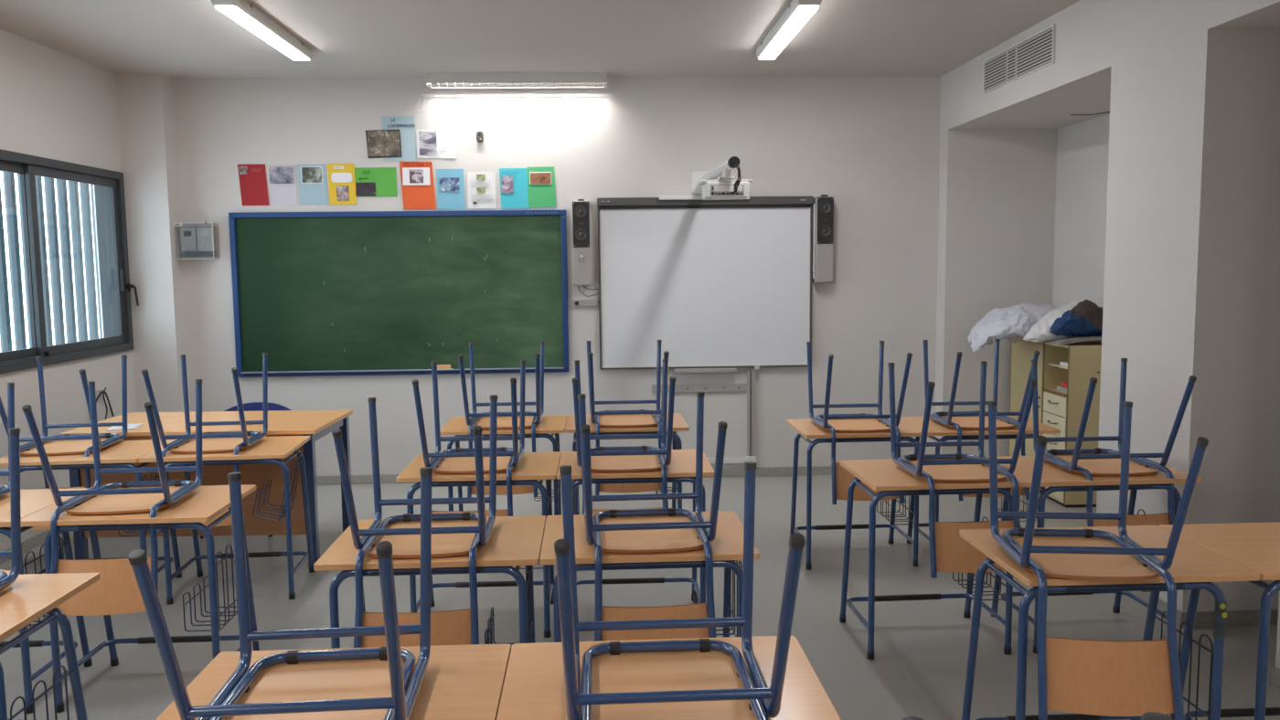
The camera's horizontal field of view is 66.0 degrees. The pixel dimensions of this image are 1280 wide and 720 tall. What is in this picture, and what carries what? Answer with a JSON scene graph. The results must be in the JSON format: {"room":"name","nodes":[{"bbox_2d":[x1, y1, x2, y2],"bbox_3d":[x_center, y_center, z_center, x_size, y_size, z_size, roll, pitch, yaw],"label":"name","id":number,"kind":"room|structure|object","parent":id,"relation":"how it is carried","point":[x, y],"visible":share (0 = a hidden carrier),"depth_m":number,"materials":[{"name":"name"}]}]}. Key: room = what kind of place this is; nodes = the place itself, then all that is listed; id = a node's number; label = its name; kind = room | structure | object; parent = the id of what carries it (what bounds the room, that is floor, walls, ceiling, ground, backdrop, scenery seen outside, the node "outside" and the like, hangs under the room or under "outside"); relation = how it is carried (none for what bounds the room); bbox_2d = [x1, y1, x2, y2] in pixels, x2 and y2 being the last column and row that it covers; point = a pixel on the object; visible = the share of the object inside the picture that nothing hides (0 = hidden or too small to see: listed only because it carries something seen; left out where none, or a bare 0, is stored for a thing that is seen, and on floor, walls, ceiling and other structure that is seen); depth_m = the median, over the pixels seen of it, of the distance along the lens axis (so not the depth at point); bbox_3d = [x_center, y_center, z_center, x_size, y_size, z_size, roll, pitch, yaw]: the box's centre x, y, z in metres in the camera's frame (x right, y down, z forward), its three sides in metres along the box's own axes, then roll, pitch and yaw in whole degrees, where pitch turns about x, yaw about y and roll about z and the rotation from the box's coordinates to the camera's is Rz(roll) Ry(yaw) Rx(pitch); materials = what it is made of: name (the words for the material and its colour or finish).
{"room":"classroom","nodes":[
{"label":"classroom","id":0,"kind":"room"},
{"bbox_2d":[0,29,136,552],"bbox_3d":[-3.631,-0.114,2.968,0.170,3.046,8.830,-1,6,-2],"label":"wall","id":1,"kind":"structure","parent":0,"point":[56,105],"depth_m":6.25,"materials":[{"name":"white paint"}]},
{"bbox_2d":[0,530,61,565],"bbox_3d":[-3.520,1.375,3.017,0.012,0.070,8.630,-1,6,-2],"label":"baseboard","id":2,"kind":"structure","parent":1,"relation":"attached to","point":[37,539],"depth_m":5.90,"materials":[{"name":"grey stone"}]},
{"bbox_2d":[0,149,138,373],"bbox_3d":[-3.722,-0.601,6.022,0.255,1.275,2.246,-1,6,-2],"label":"window","id":3,"kind":"structure","parent":1,"relation":"in","point":[109,186],"depth_m":6.55,"materials":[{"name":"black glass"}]},
{"bbox_2d":[96,387,114,419],"bbox_3d":[-3.670,0.332,6.728,0.047,0.281,0.306,-1,6,-2],"label":"cable","id":4,"kind":"object","parent":1,"relation":"attached to","point":[103,392],"visible":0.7,"depth_m":6.75,"materials":[{"name":"black plastic"}]},
{"bbox_2d":[115,74,191,412],"bbox_3d":[-3.567,-0.535,7.275,0.320,3.046,0.188,-1,6,-2],"label":"wall pillar","id":5,"kind":"structure","parent":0,"point":[144,101],"depth_m":7.16,"materials":[{"name":"white paint"}]},
{"bbox_2d":[92,76,940,476],"bbox_3d":[-0.308,-0.602,7.601,7.460,3.046,0.200,-1,6,-2],"label":"wall","id":6,"kind":"structure","parent":0,"point":[871,144],"depth_m":7.46,"materials":[{"name":"white paint"}]},
{"bbox_2d":[173,221,217,259],"bbox_3d":[-3.283,-0.884,7.288,0.293,0.275,0.118,-1,6,-2],"label":"control box","id":7,"kind":"object","parent":6,"relation":"attached to","point":[196,240],"visible":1,"depth_m":7.30,"materials":[{"name":"grey plastic"}]},
{"bbox_2d":[237,164,269,205],"bbox_3d":[-2.868,-1.300,7.319,0.220,0.303,0.006,-1,6,-2],"label":"poster","id":8,"kind":"object","parent":6,"relation":"attached to","point":[252,177],"visible":1,"depth_m":7.32,"materials":[{"name":"paper"}]},
{"bbox_2d":[268,165,297,204],"bbox_3d":[-2.654,-1.301,7.327,0.196,0.290,0.006,-1,6,-2],"label":"poster","id":9,"kind":"object","parent":6,"relation":"attached to","point":[282,182],"visible":1,"depth_m":7.33,"materials":[{"name":"white paper"}]},
{"bbox_2d":[268,166,294,183],"bbox_3d":[-2.659,-1.372,7.318,0.178,0.124,0.001,-1,6,-2],"label":"photo","id":10,"kind":"object","parent":9,"relation":"attached to","point":[278,175],"depth_m":7.32},
{"bbox_2d":[296,164,328,204],"bbox_3d":[-2.437,-1.306,7.336,0.222,0.297,0.007,-1,6,-2],"label":"poster","id":11,"kind":"object","parent":6,"relation":"attached to","point":[312,178],"visible":1,"depth_m":7.34,"materials":[{"name":"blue paper"}]},
{"bbox_2d":[301,167,322,182],"bbox_3d":[-2.436,-1.376,7.326,0.146,0.114,0.001,-1,6,-2],"label":"photo","id":12,"kind":"object","parent":11,"relation":"attached to","point":[309,175],"depth_m":7.33},
{"bbox_2d":[327,163,356,204],"bbox_3d":[-2.219,-1.310,7.342,0.208,0.304,0.007,-1,6,-2],"label":"poster","id":13,"kind":"object","parent":6,"relation":"attached to","point":[341,176],"visible":1,"depth_m":7.34,"materials":[{"name":"yellow paper"}]},
{"bbox_2d":[336,185,349,201],"bbox_3d":[-2.215,-1.243,7.347,0.088,0.112,0.001,-1,6,-2],"label":"photo","id":14,"kind":"object","parent":13,"relation":"attached to","point":[342,191],"depth_m":7.35},
{"bbox_2d":[354,167,397,196],"bbox_3d":[-1.968,-1.328,7.354,0.310,0.215,0.006,-1,6,-2],"label":"poster","id":15,"kind":"object","parent":6,"relation":"attached to","point":[369,181],"visible":1,"depth_m":7.35,"materials":[{"name":"green paper"}]},
{"bbox_2d":[355,182,375,196],"bbox_3d":[-2.045,-1.273,7.354,0.146,0.100,0.001,-1,6,-2],"label":"photo","id":16,"kind":"object","parent":15,"relation":"attached to","point":[362,189],"depth_m":7.35},
{"bbox_2d":[365,116,415,160],"bbox_3d":[-1.852,-1.647,7.325,0.365,0.329,0.011,-1,6,-2],"label":"poster","id":17,"kind":"object","parent":6,"relation":"attached to","point":[406,125],"depth_m":7.32,"materials":[{"name":"blue paper"}]},
{"bbox_2d":[228,210,569,377],"bbox_3d":[-1.795,-0.500,7.417,2.497,1.228,0.060,-1,6,-2],"label":"chalkboard","id":18,"kind":"object","parent":6,"relation":"attached to","point":[354,293],"visible":0.94,"depth_m":7.43,"materials":[{"name":"green"}]},
{"bbox_2d":[399,161,436,209],"bbox_3d":[-1.660,-1.304,7.366,0.260,0.353,0.007,-1,6,-2],"label":"poster","id":19,"kind":"object","parent":6,"relation":"attached to","point":[417,177],"visible":1,"depth_m":7.37,"materials":[{"name":"orange paper"}]},
{"bbox_2d":[409,169,423,183],"bbox_3d":[-1.668,-1.371,7.357,0.102,0.102,0.001,-1,6,-2],"label":"photo","id":20,"kind":"object","parent":19,"relation":"attached to","point":[416,176],"depth_m":7.36},
{"bbox_2d":[416,128,456,158],"bbox_3d":[-1.519,-1.611,7.345,0.290,0.214,0.006,-1,6,-2],"label":"information sheet","id":21,"kind":"object","parent":6,"relation":"attached to","point":[431,144],"visible":1,"depth_m":7.35,"materials":[{"name":"grey paper"}]},
{"bbox_2d":[418,131,437,155],"bbox_3d":[-1.579,-1.615,7.340,0.126,0.172,0.001,-1,6,-2],"label":"photo","id":22,"kind":"object","parent":21,"relation":"attached to","point":[427,140],"depth_m":7.34},
{"bbox_2d":[436,169,465,209],"bbox_3d":[-1.418,-1.280,7.382,0.209,0.299,0.006,-1,6,-2],"label":"poster","id":23,"kind":"object","parent":6,"relation":"attached to","point":[450,182],"visible":1,"depth_m":7.38,"materials":[{"name":"blue paper"}]},
{"bbox_2d":[439,177,459,191],"bbox_3d":[-1.425,-1.314,7.376,0.148,0.100,0.001,-1,6,-2],"label":"photo","id":24,"kind":"object","parent":23,"relation":"attached to","point":[446,184],"depth_m":7.37},
{"bbox_2d":[467,171,496,208],"bbox_3d":[-1.187,-1.275,7.392,0.209,0.273,0.006,-1,6,-2],"label":"information sheet","id":25,"kind":"object","parent":6,"relation":"attached to","point":[481,186],"visible":1,"depth_m":7.39,"materials":[{"name":"grey paper"}]},
{"bbox_2d":[499,168,529,208],"bbox_3d":[-0.945,-1.288,7.400,0.220,0.300,0.007,-1,6,-2],"label":"poster","id":26,"kind":"object","parent":6,"relation":"attached to","point":[513,181],"visible":1,"depth_m":7.40,"materials":[{"name":"teal paper"}]},
{"bbox_2d":[501,176,512,193],"bbox_3d":[-0.995,-1.315,7.394,0.084,0.130,0.001,-1,6,-2],"label":"photo","id":27,"kind":"object","parent":26,"relation":"attached to","point":[506,182],"depth_m":7.39},
{"bbox_2d":[526,166,556,207],"bbox_3d":[-0.738,-1.300,7.408,0.214,0.303,0.007,-1,6,-2],"label":"poster","id":28,"kind":"object","parent":6,"relation":"attached to","point":[541,192],"visible":1,"depth_m":7.41,"materials":[{"name":"green paper"}]},
{"bbox_2d":[530,172,551,183],"bbox_3d":[-0.747,-1.364,7.398,0.154,0.080,0.001,-1,6,-2],"label":"photo","id":29,"kind":"object","parent":28,"relation":"attached to","point":[535,177],"depth_m":7.40},
{"bbox_2d":[316,466,831,485],"bbox_3d":[-0.543,0.893,7.630,5.710,0.070,0.012,-1,6,-2],"label":"baseboard","id":30,"kind":"structure","parent":6,"relation":"attached to","point":[323,480],"depth_m":7.68,"materials":[{"name":"grey stone"}]},
{"bbox_2d":[571,199,591,285],"bbox_3d":[-0.435,-0.884,7.402,0.140,0.639,0.128,-1,6,-2],"label":"loudspeaker","id":31,"kind":"object","parent":6,"relation":"attached to","point":[581,225],"visible":1,"depth_m":7.35,"materials":[{"name":"grey plastic"}]},
{"bbox_2d":[572,299,597,307],"bbox_3d":[-0.416,-0.433,7.489,0.200,0.052,0.046,-1,6,-2],"label":"bracket","id":32,"kind":"object","parent":6,"relation":"attached to","point":[575,303],"visible":1,"depth_m":7.48,"materials":[{"name":"grey plastic"}]},
{"bbox_2d":[651,383,747,393],"bbox_3d":[0.465,0.217,7.600,0.740,0.064,0.026,-1,6,-2],"label":"wall rail","id":33,"kind":"object","parent":6,"relation":"attached to","point":[741,387],"visible":0.87,"depth_m":7.59,"materials":[{"name":"grey plastic"}]},
{"bbox_2d":[658,156,749,200],"bbox_3d":[0.511,-1.242,6.668,0.680,0.216,1.600,-1,6,-2],"label":"boom","id":34,"kind":"object","parent":6,"relation":"attached to","point":[724,169],"visible":0.77,"depth_m":7.34,"materials":[{"name":"white plastic"}]},
{"bbox_2d":[658,195,749,200],"bbox_3d":[0.481,-1.220,7.418,0.680,0.028,0.109,-1,6,-2],"label":"shelf","id":35,"kind":"object","parent":34,"relation":"attached to","point":[661,197],"depth_m":7.36,"materials":[{"name":"white plastic"}]},
{"bbox_2d":[699,180,752,200],"bbox_3d":[0.526,-1.051,6.092,0.313,0.104,0.268,-1,6,-2],"label":"projector","id":36,"kind":"object","parent":34,"relation":"hanging from","point":[711,189],"visible":0.98,"depth_m":5.97,"materials":[{"name":"white plastic"}]},
{"bbox_2d":[597,196,813,371],"bbox_3d":[0.500,-0.576,7.500,1.634,1.313,0.072,-1,6,-2],"label":"whiteboard","id":37,"kind":"object","parent":6,"relation":"attached to","point":[721,283],"visible":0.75,"depth_m":7.49,"materials":[{"name":"white plastic"}]},
{"bbox_2d":[673,367,736,373],"bbox_3d":[0.500,0.077,7.556,0.480,0.030,0.080,-1,6,-2],"label":"tray","id":38,"kind":"object","parent":37,"relation":"attached to","point":[718,369],"visible":1,"depth_m":7.52,"materials":[{"name":"grey plastic"}]},
{"bbox_2d":[707,370,756,464],"bbox_3d":[0.580,0.445,7.620,0.636,0.730,0.040,-1,6,-2],"label":"cable conduit","id":39,"kind":"object","parent":6,"relation":"attached to","point":[751,456],"visible":0.68,"depth_m":7.62,"materials":[{"name":"grey plastic"}]},
{"bbox_2d":[811,194,833,282],"bbox_3d":[1.388,-0.919,7.476,0.140,0.657,0.128,-1,6,-2],"label":"loudspeaker","id":40,"kind":"object","parent":6,"relation":"attached to","point":[823,206],"visible":1,"depth_m":7.43,"materials":[{"name":"grey plastic"}]},
{"bbox_2d":[0,0,1079,78],"bbox_3d":[-0.138,-1.760,3.006,7.460,0.150,9.330,-1,6,-2],"label":"ceiling","id":41,"kind":"structure","parent":0,"point":[171,38],"depth_m":5.97,"materials":[{"name":"grey paint"}]},
{"bbox_2d":[210,0,312,60],"bbox_3d":[-2.131,-1.886,5.645,0.138,0.070,1.360,-1,6,-2],"label":"ceiling light","id":42,"kind":"object","parent":41,"relation":"attached to","point":[242,12],"visible":1,"depth_m":5.50,"materials":[{"name":"white plastic"}]},
{"bbox_2d":[426,72,607,87],"bbox_3d":[-0.894,-2.041,7.193,1.302,0.088,0.116,-1,6,-2],"label":"light","id":43,"kind":"object","parent":41,"relation":"attached to","point":[498,79],"visible":1,"depth_m":7.14,"materials":[{"name":"white metal"}]},
{"bbox_2d":[756,0,821,59],"bbox_3d":[0.850,-1.930,5.766,0.138,0.070,1.360,-1,6,-2],"label":"ceiling light","id":44,"kind":"object","parent":41,"relation":"attached to","point":[798,12],"visible":1,"depth_m":5.60,"materials":[{"name":"white plastic"}]},
{"bbox_2d":[0,475,1279,719],"bbox_3d":[-0.104,1.395,3.314,7.460,0.100,9.330,-1,6,-2],"label":"floor","id":45,"kind":"structure","parent":0,"point":[919,666],"depth_m":4.71,"materials":[{"name":"stone"}]},
{"bbox_2d":[0,488,92,714],"bbox_3d":[-2.656,0.943,3.916,0.709,0.742,0.545,-1,6,-3],"label":"school desk","id":46,"kind":"object","parent":45,"relation":"on","point":[31,501],"visible":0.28,"depth_m":3.87,"materials":[{"name":"brown wood"}]},
{"bbox_2d":[0,383,14,497],"bbox_3d":[-2.763,0.531,3.813,0.451,0.828,0.589,-1,6,-4],"label":"chair","id":47,"kind":"object","parent":46,"relation":"on","point":[4,489],"visible":0.74,"depth_m":4.03,"materials":[{"name":"blue paint"}]},
{"bbox_2d":[0,573,99,719],"bbox_3d":[-1.971,1.048,2.757,0.709,0.742,0.545,-1,6,-2],"label":"school desk","id":48,"kind":"object","parent":45,"relation":"on","point":[30,597],"visible":1,"depth_m":2.80,"materials":[{"name":"brown wood"}]},
{"bbox_2d":[0,427,21,590],"bbox_3d":[-2.017,0.637,2.653,0.451,0.828,0.589,-1,6,-2],"label":"chair","id":49,"kind":"object","parent":48,"relation":"on","point":[7,578],"visible":1,"depth_m":2.87,"materials":[{"name":"blue paint"}]},
{"bbox_2d":[0,439,181,578],"bbox_3d":[-2.814,0.831,5.078,0.709,0.742,0.545,-1,6,-5],"label":"school desk","id":50,"kind":"object","parent":45,"relation":"on","point":[122,453],"visible":0.34,"depth_m":4.87,"materials":[{"name":"brown wood"}]},
{"bbox_2d":[0,354,127,535],"bbox_3d":[-2.938,0.412,5.056,0.451,0.828,0.589,-1,6,-8],"label":"chair","id":51,"kind":"object","parent":50,"relation":"on","point":[66,443],"visible":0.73,"depth_m":5.12,"materials":[{"name":"blue paint"}]},
{"bbox_2d":[21,484,259,713],"bbox_3d":[-1.957,0.932,3.951,0.709,0.742,0.545,-1,6,-3],"label":"school desk","id":52,"kind":"object","parent":45,"relation":"on","point":[203,505],"visible":0.73,"depth_m":3.73,"materials":[{"name":"brown wood"}]},
{"bbox_2d":[21,379,202,622],"bbox_3d":[-2.010,0.519,3.861,0.451,0.828,0.589,-1,6,-6],"label":"chair","id":53,"kind":"object","parent":52,"relation":"on","point":[117,592],"visible":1,"depth_m":3.68,"materials":[{"name":"blue paint"}]},
{"bbox_2d":[60,409,352,566],"bbox_3d":[-2.478,0.738,5.815,1.390,0.772,0.750,-1,6,-1],"label":"desk","id":54,"kind":"object","parent":45,"relation":"on","point":[316,424],"visible":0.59,"depth_m":5.48,"materials":[{"name":"brown wood"}]},
{"bbox_2d":[138,436,315,605],"bbox_3d":[-2.117,0.817,5.146,0.709,0.742,0.545,-1,6,-5],"label":"school desk","id":55,"kind":"object","parent":45,"relation":"on","point":[268,450],"visible":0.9,"depth_m":4.95,"materials":[{"name":"brown wood"}]},
{"bbox_2d":[141,352,267,533],"bbox_3d":[-2.196,0.402,5.072,0.451,0.828,0.589,-1,6,-6],"label":"chair","id":56,"kind":"object","parent":55,"relation":"on","point":[235,442],"visible":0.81,"depth_m":5.00,"materials":[{"name":"blue paint"}]},
{"bbox_2d":[199,402,290,538],"bbox_3d":[-2.514,0.691,6.316,0.470,0.773,0.538,-1,6,-2],"label":"chair","id":57,"kind":"object","parent":45,"relation":"on","point":[254,406],"visible":0.07,"depth_m":6.52,"materials":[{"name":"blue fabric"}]},
{"bbox_2d":[155,643,511,719],"bbox_3d":[-0.646,1.093,2.157,0.697,0.742,0.545,-1,6,-3],"label":"school desk","id":58,"kind":"object","parent":45,"relation":"on","point":[460,682],"visible":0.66,"depth_m":2.20,"materials":[{"name":"brown wood"}]},
{"bbox_2d":[128,467,432,719],"bbox_3d":[-0.673,0.684,2.022,0.451,0.828,0.589,-1,6,-5],"label":"chair","id":59,"kind":"object","parent":58,"relation":"on","point":[371,683],"visible":1,"depth_m":2.13,"materials":[{"name":"blue paint"}]},
{"bbox_2d":[313,515,545,649],"bbox_3d":[-0.676,0.973,3.384,0.697,0.742,0.545,-1,6,-3],"label":"school desk","id":60,"kind":"object","parent":45,"relation":"on","point":[517,541],"visible":0.55,"depth_m":3.13,"materials":[{"name":"brown wood"}]},
{"bbox_2d":[331,394,497,648],"bbox_3d":[-0.709,0.563,3.264,0.451,0.828,0.589,-1,6,-4],"label":"chair","id":61,"kind":"object","parent":60,"relation":"on","point":[460,534],"visible":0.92,"depth_m":3.11,"materials":[{"name":"blue paint"}]},
{"bbox_2d":[396,451,561,638],"bbox_3d":[-0.723,0.853,4.623,0.697,0.742,0.545,-1,6,-2],"label":"school desk","id":62,"kind":"object","parent":45,"relation":"on","point":[533,466],"visible":0.6,"depth_m":4.39,"materials":[{"name":"brown wood"}]},
{"bbox_2d":[411,360,525,517],"bbox_3d":[-0.758,0.441,4.521,0.451,0.828,0.589,-1,6,-3],"label":"chair","id":63,"kind":"object","parent":62,"relation":"on","point":[459,460],"visible":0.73,"depth_m":4.43,"materials":[{"name":"blue paint"}]},
{"bbox_2d":[440,415,566,515],"bbox_3d":[-0.781,0.738,5.806,0.697,0.742,0.545,-1,6,-3],"label":"school desk","id":64,"kind":"object","parent":45,"relation":"on","point":[553,424],"visible":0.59,"depth_m":5.57,"materials":[{"name":"brown wood"}]},
{"bbox_2d":[458,341,544,497],"bbox_3d":[-0.779,0.327,5.688,0.451,0.828,0.589,-1,6,-3],"label":"chair","id":65,"kind":"object","parent":64,"relation":"on","point":[504,419],"visible":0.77,"depth_m":5.54,"materials":[{"name":"blue paint"}]},
{"bbox_2d":[565,413,688,514],"bbox_3d":[-0.082,0.727,5.839,0.697,0.742,0.545,-1,6,-3],"label":"school desk","id":66,"kind":"object","parent":45,"relation":"on","point":[679,424],"visible":0.37,"depth_m":5.57,"materials":[{"name":"brown wood"}]},
{"bbox_2d":[586,340,669,495],"bbox_3d":[-0.076,0.317,5.712,0.451,0.828,0.589,-1,6,-3],"label":"chair","id":67,"kind":"object","parent":66,"relation":"on","point":[642,418],"visible":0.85,"depth_m":5.57,"materials":[{"name":"blue paint"}]},
{"bbox_2d":[556,449,714,603],"bbox_3d":[-0.024,0.843,4.648,0.697,0.742,0.545,-1,6,-2],"label":"school desk","id":68,"kind":"object","parent":45,"relation":"on","point":[682,467],"visible":0.34,"depth_m":4.42,"materials":[{"name":"brown wood"}]},
{"bbox_2d":[572,359,675,514],"bbox_3d":[-0.075,0.434,4.521,0.451,0.828,0.589,-1,6,-2],"label":"chair","id":69,"kind":"object","parent":68,"relation":"on","point":[635,458],"visible":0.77,"depth_m":4.42,"materials":[{"name":"blue paint"}]},
{"bbox_2d":[539,511,759,642],"bbox_3d":[0.023,0.963,3.418,0.697,0.742,0.545,-1,6,-3],"label":"school desk","id":70,"kind":"object","parent":45,"relation":"on","point":[727,548],"visible":0.43,"depth_m":3.15,"materials":[{"name":"brown wood"}]},
{"bbox_2d":[577,392,727,641],"bbox_3d":[0.028,0.552,3.293,0.451,0.828,0.589,-1,6,-4],"label":"chair","id":71,"kind":"object","parent":70,"relation":"on","point":[670,529],"visible":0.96,"depth_m":3.15,"materials":[{"name":"blue paint"}]},
{"bbox_2d":[496,636,841,719],"bbox_3d":[0.053,1.082,2.190,0.697,0.742,0.545,-1,6,-3],"label":"school desk","id":72,"kind":"object","parent":45,"relation":"on","point":[534,688],"visible":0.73,"depth_m":2.17,"materials":[{"name":"brown wood"}]},
{"bbox_2d":[554,461,805,719],"bbox_3d":[0.060,0.673,2.052,0.451,0.828,0.589,-1,6,-3],"label":"chair","id":73,"kind":"object","parent":72,"relation":"on","point":[694,679],"visible":1,"depth_m":2.13,"materials":[{"name":"blue paint"}]},
{"bbox_2d":[785,416,933,570],"bbox_3d":[1.222,0.738,5.585,0.697,0.742,0.545,-1,6,-3],"label":"school desk","id":74,"kind":"object","parent":45,"relation":"on","point":[806,429],"visible":0.75,"depth_m":5.37,"materials":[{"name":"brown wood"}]},
{"bbox_2d":[806,341,912,504],"bbox_3d":[1.197,0.328,5.468,0.451,0.828,0.589,-1,6,-2],"label":"chair","id":75,"kind":"object","parent":74,"relation":"on","point":[842,478],"visible":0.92,"depth_m":5.32,"materials":[{"name":"blue paint"}]},
{"bbox_2d":[839,458,1031,660],"bbox_3d":[1.288,0.856,4.373,0.714,0.742,0.545,-1,6,-4],"label":"school desk","id":76,"kind":"object","parent":45,"relation":"on","point":[886,476],"visible":0.67,"depth_m":4.18,"materials":[{"name":"brown wood"}]},
{"bbox_2d":[887,361,1037,577],"bbox_3d":[1.359,0.445,4.247,0.451,0.828,0.589,-1,6,-2],"label":"chair","id":77,"kind":"object","parent":76,"relation":"on","point":[949,552],"visible":0.88,"depth_m":4.08,"materials":[{"name":"blue paint"}]},
{"bbox_2d":[903,416,1060,543],"bbox_3d":[1.921,0.727,5.624,0.697,0.742,0.545,-1,6,-3],"label":"school desk","id":78,"kind":"object","parent":45,"relation":"on","point":[938,429],"visible":0.23,"depth_m":5.37,"materials":[{"name":"brown wood"}]},
{"bbox_2d":[922,339,1039,501],"bbox_3d":[1.881,0.316,5.515,0.451,0.828,0.589,-1,6,-3],"label":"chair","id":79,"kind":"object","parent":78,"relation":"on","point":[958,421],"visible":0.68,"depth_m":5.41,"materials":[{"name":"blue paint"}]},
{"bbox_2d":[1008,337,1044,456],"bbox_3d":[2.976,0.381,7.218,0.338,1.095,0.542,-1,6,-2],"label":"storage cabinet","id":80,"kind":"object","parent":45,"relation":"on","point":[1022,352],"visible":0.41,"depth_m":7.24,"materials":[{"name":"beige laminate"}]},
{"bbox_2d":[968,302,1055,351],"bbox_3d":[2.713,-0.238,7.053,0.786,0.339,0.571,-3,6,-24],"label":"plastic sheet","id":81,"kind":"object","parent":80,"relation":"on","point":[1010,323],"visible":0.64,"depth_m":6.85,"materials":[{"name":"white plastic"}]},
{"bbox_2d":[1041,341,1101,508],"bbox_3d":[2.982,0.429,6.753,0.355,1.090,0.382,-1,6,-2],"label":"base cabinet","id":82,"kind":"object","parent":45,"relation":"on","point":[1061,410],"visible":0.55,"depth_m":6.58,"materials":[{"name":"beige laminate"}]},
{"bbox_2d":[1024,299,1083,342],"bbox_3d":[2.867,-0.262,6.707,0.472,0.296,0.302,-1,6,-2],"label":"wrapping paper","id":83,"kind":"object","parent":82,"relation":"on","point":[1040,333],"visible":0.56,"depth_m":6.65,"materials":[{"name":"white paper"}]},
{"bbox_2d":[1044,335,1101,344],"bbox_3d":[2.954,-0.146,6.687,0.390,0.053,0.340,-1,6,-2],"label":"cardboard sheet","id":84,"kind":"object","parent":82,"relation":"on","point":[1075,339],"visible":0.39,"depth_m":6.52,"materials":[{"name":"grey cardboard"}]},
{"bbox_2d":[1049,300,1103,337],"bbox_3d":[2.944,-0.272,6.578,0.402,0.249,0.174,-1,6,-5],"label":"cloth","id":85,"kind":"object","parent":84,"relation":"on","point":[1085,319],"visible":0.88,"depth_m":6.52,"materials":[{"name":"blue fabric"}]},
{"bbox_2d":[987,456,1202,654],"bbox_3d":[1.997,0.844,4.417,0.699,0.742,0.545,-1,6,-3],"label":"school desk","id":86,"kind":"object","parent":45,"relation":"on","point":[1056,478],"visible":0.35,"depth_m":4.17,"materials":[{"name":"brown wood"}]},
{"bbox_2d":[1031,358,1196,526],"bbox_3d":[2.042,0.429,4.336,0.451,0.828,0.589,-1,6,-3],"label":"chair","id":87,"kind":"object","parent":86,"relation":"on","point":[1089,463],"visible":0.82,"depth_m":4.20,"materials":[{"name":"blue paint"}]},
{"bbox_2d":[959,525,1260,719],"bbox_3d":[1.449,0.972,3.164,0.714,0.742,0.545,-1,6,-3],"label":"school desk","id":88,"kind":"object","parent":45,"relation":"on","point":[1194,566],"visible":0.55,"depth_m":2.96,"materials":[{"name":"brown wood"}]},
{"bbox_2d":[987,401,1208,719],"bbox_3d":[1.334,0.569,2.979,0.451,0.828,0.589,0,6,6],"label":"chair","id":89,"kind":"object","parent":88,"relation":"on","point":[1110,678],"visible":1,"depth_m":2.78,"materials":[{"name":"blue paint"}]},
{"bbox_2d":[1159,522,1279,719],"bbox_3d":[2.158,0.961,3.196,0.697,0.742,0.545,-1,6,-3],"label":"school desk","id":90,"kind":"object","parent":45,"relation":"on","point":[1255,547],"visible":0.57,"depth_m":3.18,"materials":[{"name":"brown wood"}]},
{"bbox_3d":[0.805,1.197,0.932,0.697,0.742,0.545,-1,6,-2],"label":"school desk","id":91,"kind":"object","parent":45,"relation":"on","visible":0},
{"bbox_2d":[1141,712,1172,719],"bbox_3d":[0.744,0.789,0.789,0.451,0.828,0.589,-1,6,-2],"label":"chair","id":92,"kind":"object","parent":91,"relation":"on","point":[1150,716],"visible":1,"depth_m":0.99,"materials":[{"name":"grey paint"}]},
{"bbox_2d":[934,72,1057,458],"bbox_3d":[2.712,-0.628,7.537,0.830,3.046,0.175,-1,6,-2],"label":"wall","id":93,"kind":"structure","parent":0,"point":[997,186],"depth_m":7.43,"materials":[{"name":"white paint"}]},
{"bbox_2d":[1052,113,1109,342],"bbox_3d":[3.408,-0.217,3.255,0.200,3.046,8.830,-1,6,-2],"label":"wall","id":94,"kind":"structure","parent":0,"point":[1082,147],"depth_m":7.02,"materials":[{"name":"white paint"}]},
{"bbox_2d":[948,0,1279,129],"bbox_3d":[2.883,-1.510,3.019,0.830,0.416,8.655,-1,6,-2],"label":"beam","id":95,"kind":"structure","parent":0,"point":[1092,37],"depth_m":5.38,"materials":[{"name":"white paint"}]},
{"bbox_2d":[982,23,1055,94],"bbox_3d":[2.330,-1.848,6.113,0.013,0.218,1.032,-1,6,-2],"label":"air vent","id":96,"kind":"object","parent":95,"relation":"attached to","point":[1036,52],"visible":1,"depth_m":6.04,"materials":[{"name":"white plastic"}]},
{"bbox_2d":[1096,29,1279,611],"bbox_3d":[2.833,-0.147,4.742,0.830,2.630,0.793,-1,6,-2],"label":"wall column","id":97,"kind":"structure","parent":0,"point":[1191,285],"depth_m":4.39,"materials":[{"name":"white paint"}]},
{"bbox_2d":[1129,590,1278,628],"bbox_3d":[2.840,1.127,4.867,0.842,0.070,0.817,-1,6,-2],"label":"baseboard","id":98,"kind":"structure","parent":97,"relation":"attached to","point":[1248,617],"depth_m":4.46,"materials":[{"name":"grey stone"}]},
{"bbox_2d":[1275,590,1279,670],"bbox_3d":[2.978,0.187,1.300,0.830,2.630,4.900,-1,6,-2],"label":"wall column","id":99,"kind":"structure","parent":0,"point":[1277,655],"depth_m":3.82,"materials":[{"name":"white paint"}]},
{"bbox_2d":[1269,665,1279,690],"bbox_3d":[2.985,1.461,1.430,0.842,0.070,4.912,-1,6,-2],"label":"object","id":100,"kind":"structure","parent":99,"relation":"attached to","point":[1274,673],"depth_m":3.83,"materials":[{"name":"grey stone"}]},
{"label":"outside","id":101,"kind":"structure","parent":0,"visible":0},
{"bbox_2d":[0,171,102,351],"bbox_3d":[-4.128,-0.560,6.283,0.066,2.100,6.150,-1,6,-2],"label":"louvered sunscreen","id":102,"kind":"object","parent":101,"point":[9,186],"visible":0.1,"depth_m":7.01,"materials":[{"name":"grey metal"}]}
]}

